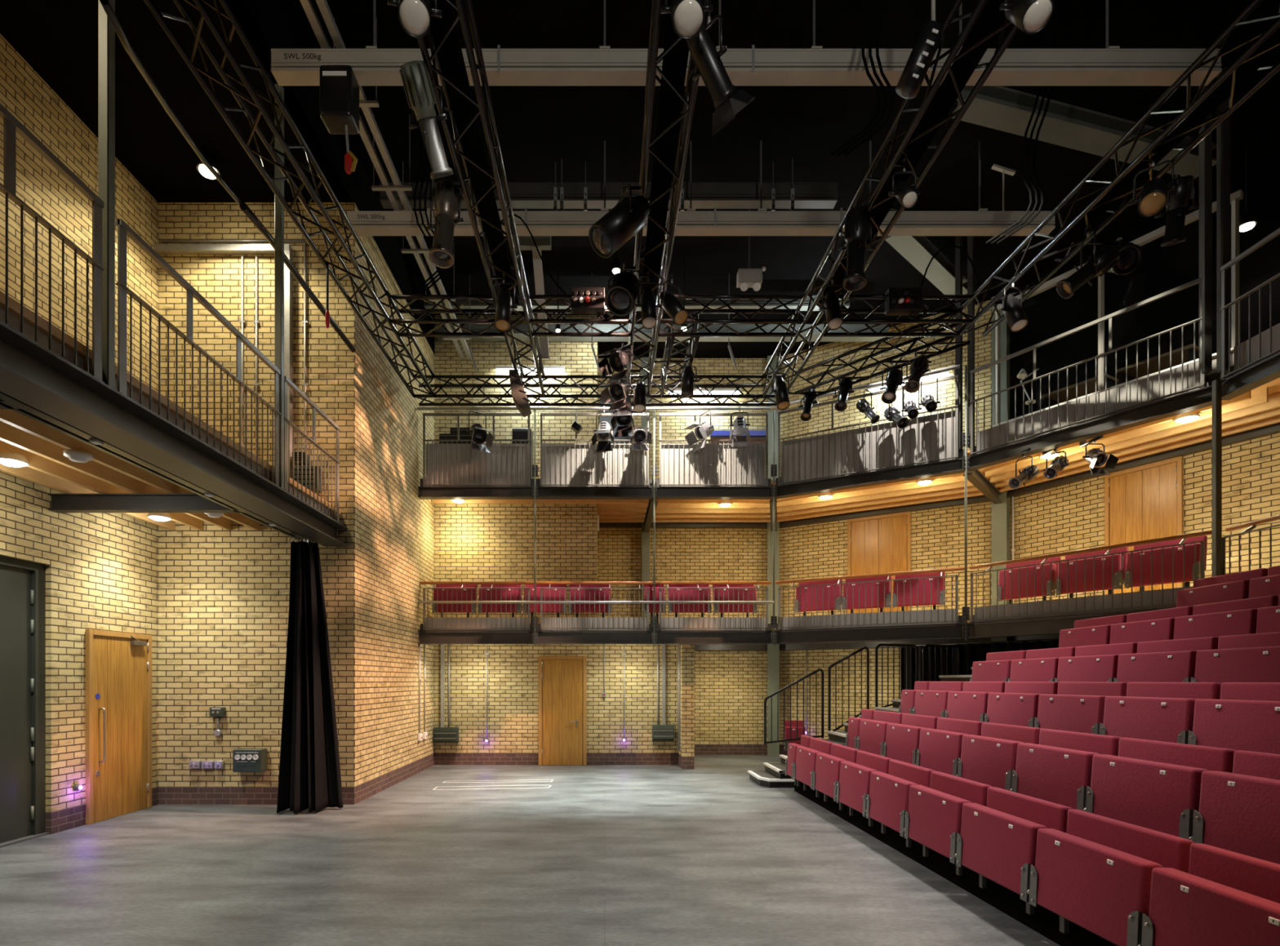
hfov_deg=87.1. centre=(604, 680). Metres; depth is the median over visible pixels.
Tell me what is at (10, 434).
joist
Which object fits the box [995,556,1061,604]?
seat
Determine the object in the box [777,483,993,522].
joist
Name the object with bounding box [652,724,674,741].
electrical box
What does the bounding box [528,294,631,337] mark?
truss
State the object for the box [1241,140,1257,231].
lamp
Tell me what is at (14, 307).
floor
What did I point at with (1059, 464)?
lantern
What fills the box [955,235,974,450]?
column
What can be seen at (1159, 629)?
seat cushion
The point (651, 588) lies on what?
seat cushion
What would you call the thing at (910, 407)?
lantern
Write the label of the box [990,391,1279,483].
joist
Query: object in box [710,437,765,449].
panel
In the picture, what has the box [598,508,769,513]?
joist
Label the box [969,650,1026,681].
seat
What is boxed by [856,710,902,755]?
seat
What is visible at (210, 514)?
smoke detector
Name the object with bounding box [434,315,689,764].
wall
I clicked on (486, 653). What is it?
conduit
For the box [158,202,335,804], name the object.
wall
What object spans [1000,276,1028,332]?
lantern
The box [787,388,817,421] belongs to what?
lantern
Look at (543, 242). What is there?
cable trunking
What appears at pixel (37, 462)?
joist
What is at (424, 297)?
truss
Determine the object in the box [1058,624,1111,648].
seat cushion
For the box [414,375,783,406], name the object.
truss
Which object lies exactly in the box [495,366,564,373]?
light
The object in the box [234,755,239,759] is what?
socket
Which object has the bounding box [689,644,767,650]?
beam
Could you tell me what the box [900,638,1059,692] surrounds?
curtain
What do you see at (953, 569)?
handrail
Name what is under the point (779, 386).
lantern
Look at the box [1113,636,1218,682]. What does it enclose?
seat
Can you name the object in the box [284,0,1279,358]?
ceiling
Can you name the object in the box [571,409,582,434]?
speaker
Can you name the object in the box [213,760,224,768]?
wall socket
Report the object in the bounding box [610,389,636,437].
lantern
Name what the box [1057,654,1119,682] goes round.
seat cushion
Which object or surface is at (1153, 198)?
lantern
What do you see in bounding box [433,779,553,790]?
tape
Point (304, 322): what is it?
conduit
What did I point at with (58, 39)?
ceiling
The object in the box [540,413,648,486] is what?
gallery railing
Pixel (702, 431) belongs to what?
lantern
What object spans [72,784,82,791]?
marker light
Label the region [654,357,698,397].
lantern
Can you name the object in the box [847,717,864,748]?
seat cushion
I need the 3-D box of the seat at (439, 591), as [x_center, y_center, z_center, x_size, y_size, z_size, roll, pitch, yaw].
[-2.701,-1.388,12.159,0.788,0.808,0.307,0,0,0]
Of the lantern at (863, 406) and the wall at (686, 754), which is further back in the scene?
the wall at (686, 754)
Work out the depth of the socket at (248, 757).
8.48 m
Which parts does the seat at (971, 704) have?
backrest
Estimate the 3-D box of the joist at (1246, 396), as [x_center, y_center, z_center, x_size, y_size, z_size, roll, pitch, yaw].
[6.744,-3.375,9.247,0.050,0.170,3.220,0,0,-29]
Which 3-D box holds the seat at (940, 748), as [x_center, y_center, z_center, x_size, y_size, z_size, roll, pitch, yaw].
[3.539,0.755,6.914,0.307,0.708,0.860,0,0,0]
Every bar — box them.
[416,407,777,412]
[419,600,774,604]
[770,364,959,412]
[1020,448,1031,453]
[1041,447,1058,454]
[1079,435,1103,447]
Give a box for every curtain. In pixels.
[276,537,343,814]
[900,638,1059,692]
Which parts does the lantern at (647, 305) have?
boom arm, pivot knob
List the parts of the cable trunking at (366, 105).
hanger rod, hanger rod, hanger rod, hanger rod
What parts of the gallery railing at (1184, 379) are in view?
post, rail, rail, rail, post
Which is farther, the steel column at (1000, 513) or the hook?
the steel column at (1000, 513)
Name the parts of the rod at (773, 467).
rod, plate, plate, plate, plate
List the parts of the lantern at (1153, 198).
pivot knob, boom arm, pivot knob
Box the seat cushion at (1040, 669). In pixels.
[1009,657,1059,681]
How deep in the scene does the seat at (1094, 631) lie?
8.06 m
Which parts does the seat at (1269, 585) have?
backrest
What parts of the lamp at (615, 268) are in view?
bulb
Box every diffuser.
[0,458,26,466]
[149,515,169,521]
[720,503,730,506]
[819,496,831,499]
[918,480,931,484]
[1041,453,1057,458]
[1177,416,1197,422]
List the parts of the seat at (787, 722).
backrest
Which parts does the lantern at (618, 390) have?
barn door, barn door, barn door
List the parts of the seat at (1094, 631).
backrest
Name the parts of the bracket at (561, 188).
rod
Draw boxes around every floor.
[0,291,340,515]
[0,755,1060,945]
[597,372,1279,515]
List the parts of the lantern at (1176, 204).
pivot knob, pivot knob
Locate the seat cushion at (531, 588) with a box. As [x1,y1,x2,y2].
[524,586,565,613]
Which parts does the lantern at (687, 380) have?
boom arm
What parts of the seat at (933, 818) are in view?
leg, leg, backrest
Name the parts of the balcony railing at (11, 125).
rail, rail, rail, post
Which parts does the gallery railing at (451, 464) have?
post, rail, rail, rail, post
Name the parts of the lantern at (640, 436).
barn door, barn door, barn door, barn door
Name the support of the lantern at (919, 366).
hanging from the truss at (908, 351)
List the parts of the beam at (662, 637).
edge trim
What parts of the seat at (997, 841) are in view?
leg, backrest, leg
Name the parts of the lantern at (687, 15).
pivot knob, pivot knob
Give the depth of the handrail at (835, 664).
10.97 m
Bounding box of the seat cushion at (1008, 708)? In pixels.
[986,692,1040,726]
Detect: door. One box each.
[0,555,45,843]
[85,628,151,824]
[538,656,586,765]
[847,511,911,613]
[1104,456,1183,595]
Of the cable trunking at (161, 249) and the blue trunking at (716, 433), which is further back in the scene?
the blue trunking at (716, 433)
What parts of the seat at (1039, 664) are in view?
backrest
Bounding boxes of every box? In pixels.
[209,706,225,736]
[571,287,604,314]
[884,287,922,315]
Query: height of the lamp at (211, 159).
0.200 m
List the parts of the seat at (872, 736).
backrest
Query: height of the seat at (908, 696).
0.708 m
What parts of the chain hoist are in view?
chain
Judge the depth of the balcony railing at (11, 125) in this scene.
4.09 m
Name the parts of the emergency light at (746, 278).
stem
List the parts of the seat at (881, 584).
backrest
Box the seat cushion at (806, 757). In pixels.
[795,746,822,786]
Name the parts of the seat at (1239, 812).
backrest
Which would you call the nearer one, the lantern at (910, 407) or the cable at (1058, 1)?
the cable at (1058, 1)
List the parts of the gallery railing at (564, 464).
post, rail, rail, rail, post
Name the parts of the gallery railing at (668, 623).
post, rail, rail, post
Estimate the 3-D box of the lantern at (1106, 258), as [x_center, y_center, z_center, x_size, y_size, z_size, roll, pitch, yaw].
[4.753,-4.132,6.616,0.524,0.686,0.330,0,0,0]
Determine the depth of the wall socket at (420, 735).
11.56 m
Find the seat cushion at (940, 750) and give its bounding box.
[919,728,968,775]
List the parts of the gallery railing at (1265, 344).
post, rail, rail, rail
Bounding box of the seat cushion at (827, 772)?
[814,752,846,798]
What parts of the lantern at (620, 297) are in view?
boom arm, pivot knob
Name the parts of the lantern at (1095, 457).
barn door, barn door, barn door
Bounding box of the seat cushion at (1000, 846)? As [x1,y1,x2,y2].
[960,802,1047,894]
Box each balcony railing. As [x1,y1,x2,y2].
[0,102,104,382]
[115,218,280,487]
[284,376,340,523]
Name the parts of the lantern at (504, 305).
boom arm, pivot knob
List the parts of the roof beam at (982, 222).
hanger plate, hanger plate, hanger plate, hanger plate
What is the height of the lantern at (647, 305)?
0.637 m
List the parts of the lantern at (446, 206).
pivot knob, pivot knob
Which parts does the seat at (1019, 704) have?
backrest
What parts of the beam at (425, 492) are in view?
edge trim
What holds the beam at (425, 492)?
attached to the wall at (388, 537)
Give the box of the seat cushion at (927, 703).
[914,689,949,717]
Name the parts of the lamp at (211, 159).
bulb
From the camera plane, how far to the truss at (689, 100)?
5.83 m
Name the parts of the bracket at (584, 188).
rod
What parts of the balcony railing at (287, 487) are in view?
post, rail, rail, rail, post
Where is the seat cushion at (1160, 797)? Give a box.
[1090,754,1208,836]
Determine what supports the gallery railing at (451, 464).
on the beam at (425, 492)
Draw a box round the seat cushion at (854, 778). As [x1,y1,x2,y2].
[839,760,877,813]
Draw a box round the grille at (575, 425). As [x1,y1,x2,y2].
[572,422,581,430]
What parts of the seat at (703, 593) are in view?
backrest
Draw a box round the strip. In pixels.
[532,768,682,769]
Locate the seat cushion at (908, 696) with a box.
[900,689,917,713]
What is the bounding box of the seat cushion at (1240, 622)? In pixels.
[1173,608,1257,639]
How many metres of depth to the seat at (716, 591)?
12.04 m
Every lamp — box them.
[195,151,220,179]
[555,254,560,332]
[611,250,621,274]
[680,254,687,330]
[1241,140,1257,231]
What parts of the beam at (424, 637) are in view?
edge trim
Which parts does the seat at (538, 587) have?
leg, backrest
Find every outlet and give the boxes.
[232,748,266,772]
[433,727,458,742]
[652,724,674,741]
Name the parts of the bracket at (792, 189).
rod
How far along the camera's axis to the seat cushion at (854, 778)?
7.10 m
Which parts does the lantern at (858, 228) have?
pivot knob, pivot knob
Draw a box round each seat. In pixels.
[432,584,477,617]
[476,584,521,617]
[522,584,566,623]
[568,584,612,617]
[643,584,666,623]
[667,584,711,617]
[712,584,757,617]
[784,720,805,751]
[785,734,811,786]
[793,737,834,797]
[794,579,842,615]
[813,743,859,810]
[835,750,892,826]
[841,575,892,613]
[844,708,874,748]
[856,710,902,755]
[866,759,935,847]
[883,713,939,764]
[891,571,945,611]
[898,681,929,714]
[904,771,991,875]
[912,681,964,717]
[915,717,983,776]
[944,681,1005,722]
[955,786,1071,914]
[956,722,1042,791]
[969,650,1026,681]
[984,681,1058,727]
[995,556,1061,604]
[1007,646,1075,681]
[1010,728,1121,810]
[1028,808,1194,945]
[1034,681,1127,734]
[1054,546,1128,598]
[1054,642,1137,682]
[1058,614,1127,648]
[1084,737,1235,839]
[1099,681,1221,744]
[1109,606,1193,644]
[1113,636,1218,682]
[1123,535,1207,591]
[1140,843,1279,945]
[1173,595,1278,639]
[1176,568,1268,607]
[1187,682,1279,754]
[1191,631,1279,683]
[1191,750,1279,864]
[1248,564,1279,598]
[1252,595,1279,634]
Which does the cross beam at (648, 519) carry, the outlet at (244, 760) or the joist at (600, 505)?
the joist at (600, 505)
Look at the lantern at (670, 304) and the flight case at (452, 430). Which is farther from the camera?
the flight case at (452, 430)
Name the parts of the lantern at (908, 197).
pivot knob, boom arm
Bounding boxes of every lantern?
[386,0,441,38]
[399,60,453,179]
[426,180,463,268]
[466,406,493,453]
[489,272,517,332]
[588,182,649,257]
[591,406,614,452]
[595,343,634,383]
[600,367,631,411]
[604,262,643,316]
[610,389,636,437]
[629,368,650,413]
[630,412,652,450]
[635,271,662,328]
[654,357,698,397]
[659,273,688,325]
[660,0,713,39]
[682,406,714,452]
[685,12,755,136]
[729,406,750,446]
[770,366,791,409]
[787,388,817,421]
[818,274,846,330]
[832,378,854,411]
[837,205,875,291]
[856,382,879,423]
[880,360,931,404]
[884,384,908,428]
[888,157,920,208]
[901,381,921,418]
[903,351,937,393]
[918,369,940,412]
[999,0,1053,35]
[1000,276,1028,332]
[1008,449,1039,488]
[1043,449,1068,479]
[1056,225,1119,298]
[1082,437,1118,475]
[1088,237,1142,275]
[1128,151,1177,217]
[1153,174,1199,246]
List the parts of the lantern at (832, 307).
pivot knob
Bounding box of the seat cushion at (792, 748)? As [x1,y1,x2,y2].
[786,742,801,777]
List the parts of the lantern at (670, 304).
pivot knob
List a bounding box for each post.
[97,0,115,389]
[274,84,284,489]
[1212,379,1222,576]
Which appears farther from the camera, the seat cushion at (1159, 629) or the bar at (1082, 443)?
the bar at (1082, 443)
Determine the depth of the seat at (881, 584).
11.36 m
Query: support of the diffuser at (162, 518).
attached to the recessed light at (162, 517)
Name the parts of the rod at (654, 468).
rod, plate, plate, plate, plate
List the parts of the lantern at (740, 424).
barn door, barn door, barn door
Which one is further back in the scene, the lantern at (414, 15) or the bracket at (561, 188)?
the bracket at (561, 188)
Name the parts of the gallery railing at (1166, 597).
post, rail, rail, post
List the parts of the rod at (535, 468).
rod, plate, plate, plate, plate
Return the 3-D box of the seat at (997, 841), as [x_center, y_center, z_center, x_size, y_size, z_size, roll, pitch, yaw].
[2.759,1.142,4.583,0.307,0.708,0.860,0,0,0]
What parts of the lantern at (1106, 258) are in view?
boom arm, pivot knob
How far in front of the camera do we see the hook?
7.14 m
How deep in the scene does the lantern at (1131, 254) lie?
6.68 m
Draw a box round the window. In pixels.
[991,189,1243,427]
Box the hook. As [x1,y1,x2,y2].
[325,263,329,328]
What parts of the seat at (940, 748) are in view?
backrest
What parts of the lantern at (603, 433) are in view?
barn door, barn door, barn door, barn door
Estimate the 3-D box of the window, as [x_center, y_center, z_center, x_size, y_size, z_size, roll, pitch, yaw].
[6.794,-4.640,9.197,0.120,2.300,2.905,0,0,-31]
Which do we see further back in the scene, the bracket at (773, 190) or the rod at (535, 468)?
the rod at (535, 468)
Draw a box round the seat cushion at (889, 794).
[869,771,917,832]
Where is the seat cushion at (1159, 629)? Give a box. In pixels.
[1109,617,1175,644]
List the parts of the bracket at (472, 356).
rod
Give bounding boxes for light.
[0,451,29,466]
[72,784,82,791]
[146,512,172,521]
[451,499,465,502]
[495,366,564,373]
[508,368,531,417]
[667,388,741,394]
[718,500,731,506]
[736,208,765,291]
[818,492,832,499]
[868,370,949,392]
[895,0,942,99]
[916,477,933,484]
[1040,450,1059,458]
[1174,411,1199,422]
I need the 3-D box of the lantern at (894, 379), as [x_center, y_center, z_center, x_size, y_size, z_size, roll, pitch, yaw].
[4.152,-4.154,9.399,0.726,0.640,0.341,0,0,-16]
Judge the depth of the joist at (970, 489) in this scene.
12.49 m
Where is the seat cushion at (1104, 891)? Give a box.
[1035,828,1163,945]
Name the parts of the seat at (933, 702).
backrest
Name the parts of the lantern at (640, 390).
boom arm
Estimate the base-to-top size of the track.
0.195 m
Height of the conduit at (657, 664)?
1.535 m
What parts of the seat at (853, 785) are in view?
leg, leg, backrest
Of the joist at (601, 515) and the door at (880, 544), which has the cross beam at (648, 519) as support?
the joist at (601, 515)
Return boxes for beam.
[0,321,347,546]
[0,399,20,408]
[48,493,243,512]
[271,0,1222,85]
[347,140,1055,235]
[379,182,837,208]
[417,478,536,499]
[417,623,536,644]
[423,295,849,311]
[435,324,888,342]
[535,478,653,499]
[535,623,653,644]
[599,522,767,528]
[643,499,657,532]
[655,478,772,499]
[655,623,773,644]
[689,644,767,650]
[769,497,777,531]
[774,448,964,498]
[774,615,964,644]
[779,495,991,528]
[779,637,991,650]
[884,235,967,300]
[951,85,1216,179]
[963,469,1001,504]
[967,607,1175,638]
[968,372,1220,471]
[1006,422,1279,498]
[1006,634,1059,640]
[1222,352,1279,399]
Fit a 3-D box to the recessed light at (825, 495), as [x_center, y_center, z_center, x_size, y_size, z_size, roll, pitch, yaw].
[3.930,-3.276,11.960,0.242,0.088,0.242,0,0,0]
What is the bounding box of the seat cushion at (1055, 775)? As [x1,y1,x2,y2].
[1015,742,1099,809]
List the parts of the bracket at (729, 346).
rod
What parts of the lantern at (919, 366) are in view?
boom arm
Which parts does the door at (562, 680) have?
frame, frame, frame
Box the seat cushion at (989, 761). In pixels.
[960,734,1023,789]
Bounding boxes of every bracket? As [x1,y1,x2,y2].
[400,161,404,211]
[468,275,477,370]
[553,161,557,211]
[560,158,563,211]
[583,161,586,211]
[591,273,599,370]
[597,515,599,531]
[680,188,684,211]
[728,273,737,368]
[771,161,775,211]
[791,158,794,211]
[991,164,1016,211]
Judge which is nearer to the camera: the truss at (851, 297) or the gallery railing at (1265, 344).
the gallery railing at (1265, 344)
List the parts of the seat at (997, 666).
backrest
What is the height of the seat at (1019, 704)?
0.708 m
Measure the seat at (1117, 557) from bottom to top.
0.808 m
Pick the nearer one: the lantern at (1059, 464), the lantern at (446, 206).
the lantern at (446, 206)
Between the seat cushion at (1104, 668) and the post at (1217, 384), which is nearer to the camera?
the seat cushion at (1104, 668)
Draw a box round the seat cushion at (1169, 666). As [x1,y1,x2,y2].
[1116,650,1197,682]
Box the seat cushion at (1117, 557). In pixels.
[1057,554,1123,594]
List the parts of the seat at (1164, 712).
backrest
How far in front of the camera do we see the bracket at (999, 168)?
8.59 m
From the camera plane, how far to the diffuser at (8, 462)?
5.79 m
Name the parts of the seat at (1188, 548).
backrest, leg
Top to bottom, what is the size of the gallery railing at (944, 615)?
0.855 m
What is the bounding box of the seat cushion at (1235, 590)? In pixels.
[1176,579,1249,607]
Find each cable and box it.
[99,0,355,352]
[413,131,439,291]
[418,149,444,291]
[424,164,449,291]
[467,213,571,301]
[830,0,880,157]
[836,0,887,157]
[843,0,894,157]
[920,244,982,305]
[985,24,1047,244]
[991,0,1053,244]
[995,0,1059,244]
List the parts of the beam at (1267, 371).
edge trim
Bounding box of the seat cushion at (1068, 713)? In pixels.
[1037,693,1107,733]
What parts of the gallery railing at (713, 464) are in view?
post, rail, rail, rail, post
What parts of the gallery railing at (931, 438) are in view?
post, rail, rail, rail, post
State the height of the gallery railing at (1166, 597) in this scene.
0.855 m
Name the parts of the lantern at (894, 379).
boom arm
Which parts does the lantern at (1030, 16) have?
pivot knob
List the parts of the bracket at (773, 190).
rod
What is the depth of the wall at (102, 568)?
7.22 m
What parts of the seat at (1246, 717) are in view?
backrest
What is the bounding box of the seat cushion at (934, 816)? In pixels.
[907,784,972,858]
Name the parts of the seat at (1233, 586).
backrest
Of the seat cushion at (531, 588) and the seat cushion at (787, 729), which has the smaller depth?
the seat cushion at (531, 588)
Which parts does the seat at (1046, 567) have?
backrest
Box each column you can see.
[640,356,649,623]
[767,355,779,756]
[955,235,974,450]
[991,296,1009,641]
[1199,66,1230,375]
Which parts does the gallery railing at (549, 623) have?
post, rail, rail, post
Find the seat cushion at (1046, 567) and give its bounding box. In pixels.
[998,563,1055,599]
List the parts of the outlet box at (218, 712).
stem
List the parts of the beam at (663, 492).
edge trim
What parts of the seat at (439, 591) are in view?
backrest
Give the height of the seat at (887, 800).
0.708 m
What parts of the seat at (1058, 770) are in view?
backrest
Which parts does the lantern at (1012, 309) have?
pivot knob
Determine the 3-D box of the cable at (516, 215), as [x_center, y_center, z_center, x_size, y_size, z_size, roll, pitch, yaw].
[-0.948,-5.171,8.063,1.335,0.840,0.283,0,0,-25]
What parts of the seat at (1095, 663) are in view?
backrest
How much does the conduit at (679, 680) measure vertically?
2.000 m
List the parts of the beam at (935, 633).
edge trim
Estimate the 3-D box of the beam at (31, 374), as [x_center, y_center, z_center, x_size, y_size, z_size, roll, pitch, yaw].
[-3.450,-1.840,2.370,0.300,0.240,12.540,0,0,0]
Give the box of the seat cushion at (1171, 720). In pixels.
[1102,696,1197,742]
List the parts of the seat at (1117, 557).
backrest, leg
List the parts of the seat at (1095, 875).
leg, backrest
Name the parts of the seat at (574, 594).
backrest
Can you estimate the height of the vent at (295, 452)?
0.146 m
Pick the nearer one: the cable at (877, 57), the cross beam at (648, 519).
the cable at (877, 57)
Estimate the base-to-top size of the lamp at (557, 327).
1.252 m
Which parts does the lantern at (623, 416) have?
barn door, barn door, barn door, barn door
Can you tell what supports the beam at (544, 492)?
attached to the floor at (1273, 386)
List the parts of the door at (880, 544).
frame, frame, frame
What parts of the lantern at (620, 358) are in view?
barn door, barn door, barn door, barn door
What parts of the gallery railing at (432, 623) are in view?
post, rail, rail, post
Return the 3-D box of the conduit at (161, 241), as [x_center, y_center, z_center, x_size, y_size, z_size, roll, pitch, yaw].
[-4.774,-5.639,8.630,1.853,0.032,0.032,0,0,0]
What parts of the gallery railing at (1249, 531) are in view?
post, rail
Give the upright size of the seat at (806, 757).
0.708 m
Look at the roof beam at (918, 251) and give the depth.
10.48 m
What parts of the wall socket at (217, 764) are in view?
plate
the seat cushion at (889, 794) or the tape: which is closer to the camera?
the seat cushion at (889, 794)
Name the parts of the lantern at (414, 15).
pivot knob, pivot knob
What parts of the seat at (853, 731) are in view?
backrest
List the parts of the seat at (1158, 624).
backrest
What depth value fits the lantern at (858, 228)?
6.34 m
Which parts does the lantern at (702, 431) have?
barn door, barn door, barn door, barn door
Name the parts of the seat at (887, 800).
leg, leg, backrest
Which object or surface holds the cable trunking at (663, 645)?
attached to the wall at (473, 542)
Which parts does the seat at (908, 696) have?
backrest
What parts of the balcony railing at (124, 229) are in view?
post, rail, rail, rail, post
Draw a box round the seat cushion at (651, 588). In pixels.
[644,586,665,613]
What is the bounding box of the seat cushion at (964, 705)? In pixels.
[946,691,989,721]
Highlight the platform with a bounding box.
[747,666,1118,945]
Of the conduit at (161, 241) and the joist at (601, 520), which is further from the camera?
the joist at (601, 520)
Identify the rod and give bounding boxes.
[532,406,537,645]
[651,406,657,645]
[770,410,777,645]
[962,365,969,639]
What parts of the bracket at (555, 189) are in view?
rod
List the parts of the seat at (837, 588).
backrest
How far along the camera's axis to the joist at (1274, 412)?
9.24 m
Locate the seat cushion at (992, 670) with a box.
[971,659,1012,681]
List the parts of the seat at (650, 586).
backrest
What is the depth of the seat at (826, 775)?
7.98 m
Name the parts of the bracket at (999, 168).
rod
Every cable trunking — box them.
[153,244,292,478]
[299,0,471,359]
[440,644,444,727]
[518,235,551,359]
[662,644,665,724]
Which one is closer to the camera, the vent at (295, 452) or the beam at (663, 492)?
the vent at (295, 452)
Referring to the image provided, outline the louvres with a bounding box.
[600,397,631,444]
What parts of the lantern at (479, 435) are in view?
barn door, barn door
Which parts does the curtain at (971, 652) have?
curtain rail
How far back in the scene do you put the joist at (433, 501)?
12.46 m
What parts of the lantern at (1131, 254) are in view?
boom arm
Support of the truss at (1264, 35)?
attached to the truss at (908, 351)
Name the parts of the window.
sill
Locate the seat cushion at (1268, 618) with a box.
[1256,605,1279,633]
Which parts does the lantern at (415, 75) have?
pivot knob, pivot knob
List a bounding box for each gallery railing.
[422,413,529,486]
[422,583,529,632]
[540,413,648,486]
[540,583,648,632]
[659,413,768,486]
[659,583,768,632]
[777,374,958,485]
[777,571,958,631]
[969,276,1205,456]
[969,537,1205,624]
[1220,227,1279,380]
[1222,524,1279,574]
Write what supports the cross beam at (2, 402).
attached to the wall at (102, 568)
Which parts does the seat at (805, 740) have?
leg, backrest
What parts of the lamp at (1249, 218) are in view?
stem, bulb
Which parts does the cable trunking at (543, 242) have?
trunking rail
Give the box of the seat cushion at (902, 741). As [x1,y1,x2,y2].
[885,723,924,764]
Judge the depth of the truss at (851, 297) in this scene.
8.41 m
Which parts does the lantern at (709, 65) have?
pivot knob, pivot knob, barn door, barn door, barn door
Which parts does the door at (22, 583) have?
frame, frame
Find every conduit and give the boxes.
[160,240,306,242]
[239,254,245,448]
[253,254,259,455]
[302,242,308,452]
[418,642,422,733]
[423,644,426,732]
[447,644,451,727]
[484,644,488,738]
[602,644,605,692]
[622,644,626,737]
[656,644,659,724]
[676,644,679,750]
[677,644,680,751]
[804,649,808,730]
[1010,497,1015,603]
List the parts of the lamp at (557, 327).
stem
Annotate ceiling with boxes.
[0,0,361,211]
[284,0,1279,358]
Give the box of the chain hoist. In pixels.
[319,64,359,174]
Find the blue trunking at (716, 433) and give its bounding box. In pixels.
[710,430,765,437]
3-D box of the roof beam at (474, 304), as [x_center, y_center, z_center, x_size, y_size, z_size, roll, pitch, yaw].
[0.550,-6.510,11.600,7.300,0.180,0.160,0,0,0]
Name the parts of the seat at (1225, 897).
backrest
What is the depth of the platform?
5.52 m
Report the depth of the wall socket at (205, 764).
8.59 m
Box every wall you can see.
[0,34,158,834]
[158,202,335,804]
[227,0,434,804]
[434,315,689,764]
[596,349,598,617]
[598,358,767,755]
[678,644,693,768]
[779,300,991,755]
[1009,153,1279,603]
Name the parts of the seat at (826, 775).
leg, leg, backrest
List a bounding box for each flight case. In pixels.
[439,433,475,444]
[449,427,470,433]
[511,428,533,478]
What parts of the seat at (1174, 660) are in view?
backrest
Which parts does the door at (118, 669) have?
frame, pull handle, frame, frame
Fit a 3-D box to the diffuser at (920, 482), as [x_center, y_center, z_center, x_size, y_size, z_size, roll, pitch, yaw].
[5.271,-3.256,11.070,0.193,0.048,0.193,0,0,0]
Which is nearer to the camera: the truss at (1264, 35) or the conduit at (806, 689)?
the truss at (1264, 35)
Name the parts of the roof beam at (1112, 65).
hanger plate, hanger plate, hanger plate, hanger plate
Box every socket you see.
[188,760,201,768]
[201,760,214,768]
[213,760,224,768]
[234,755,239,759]
[240,755,246,759]
[246,755,252,759]
[252,755,257,759]
[417,733,422,741]
[422,732,426,738]
[573,290,577,295]
[891,290,896,296]
[903,290,908,296]
[915,298,920,303]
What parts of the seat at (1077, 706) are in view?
backrest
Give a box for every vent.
[292,451,309,466]
[293,466,322,493]
[293,478,315,479]
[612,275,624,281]
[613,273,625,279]
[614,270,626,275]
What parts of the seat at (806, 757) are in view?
leg, leg, backrest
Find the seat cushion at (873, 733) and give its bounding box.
[858,719,892,755]
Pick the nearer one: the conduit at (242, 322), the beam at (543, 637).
the conduit at (242, 322)
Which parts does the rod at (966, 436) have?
rod, plate, plate, plate, plate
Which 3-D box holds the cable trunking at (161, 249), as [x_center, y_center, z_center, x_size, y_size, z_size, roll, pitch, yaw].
[-4.881,-3.880,8.603,1.730,3.360,0.086,0,0,0]
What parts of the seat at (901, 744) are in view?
backrest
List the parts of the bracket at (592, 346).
rod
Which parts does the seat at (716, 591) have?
backrest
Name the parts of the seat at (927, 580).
backrest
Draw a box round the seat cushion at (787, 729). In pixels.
[784,726,805,745]
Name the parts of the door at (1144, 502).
frame, frame, frame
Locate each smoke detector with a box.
[63,449,93,462]
[204,512,224,517]
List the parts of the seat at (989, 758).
backrest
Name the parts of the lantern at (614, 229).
pivot knob, boom arm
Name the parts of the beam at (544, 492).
edge trim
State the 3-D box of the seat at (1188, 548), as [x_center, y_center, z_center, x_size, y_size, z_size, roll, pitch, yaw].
[7.117,-1.388,8.534,0.307,0.808,0.788,0,0,-31]
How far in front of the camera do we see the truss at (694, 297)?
8.37 m
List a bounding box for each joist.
[0,408,258,530]
[0,421,231,530]
[0,440,203,530]
[0,463,174,530]
[431,499,769,503]
[598,503,769,508]
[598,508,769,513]
[599,513,770,518]
[599,518,770,522]
[777,469,979,507]
[777,472,964,502]
[777,474,984,512]
[777,479,988,517]
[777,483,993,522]
[979,391,1250,473]
[985,386,1268,478]
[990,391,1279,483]
[995,407,1279,488]
[1000,415,1279,492]
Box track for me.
[0,391,315,542]
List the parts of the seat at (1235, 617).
backrest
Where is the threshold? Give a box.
[0,832,48,848]
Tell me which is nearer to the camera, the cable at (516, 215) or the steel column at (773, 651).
the cable at (516, 215)
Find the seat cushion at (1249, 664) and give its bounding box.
[1194,646,1279,683]
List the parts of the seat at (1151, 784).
backrest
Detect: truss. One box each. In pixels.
[143,0,435,397]
[391,294,504,337]
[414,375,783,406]
[417,0,545,397]
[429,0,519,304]
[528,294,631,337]
[625,0,711,397]
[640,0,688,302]
[658,294,803,337]
[659,313,699,397]
[761,0,1018,397]
[794,311,969,397]
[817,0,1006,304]
[823,294,972,337]
[958,0,1279,337]
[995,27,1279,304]
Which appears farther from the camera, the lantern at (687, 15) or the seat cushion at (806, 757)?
the seat cushion at (806, 757)
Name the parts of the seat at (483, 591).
backrest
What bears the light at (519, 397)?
hanging from the truss at (466, 15)
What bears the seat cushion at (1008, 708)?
on the seat at (1019, 704)
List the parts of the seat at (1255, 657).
backrest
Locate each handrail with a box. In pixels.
[419,581,771,584]
[764,668,823,744]
[775,566,964,584]
[827,646,869,735]
[875,643,918,707]
[922,644,960,681]
[969,529,1212,569]
[1225,514,1279,531]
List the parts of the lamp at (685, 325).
stem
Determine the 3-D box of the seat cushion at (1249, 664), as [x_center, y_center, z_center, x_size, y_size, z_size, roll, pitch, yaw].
[5.036,-0.028,5.271,0.148,0.455,0.822,0,0,0]
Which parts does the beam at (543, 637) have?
edge trim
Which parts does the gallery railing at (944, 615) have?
post, rail, rail, post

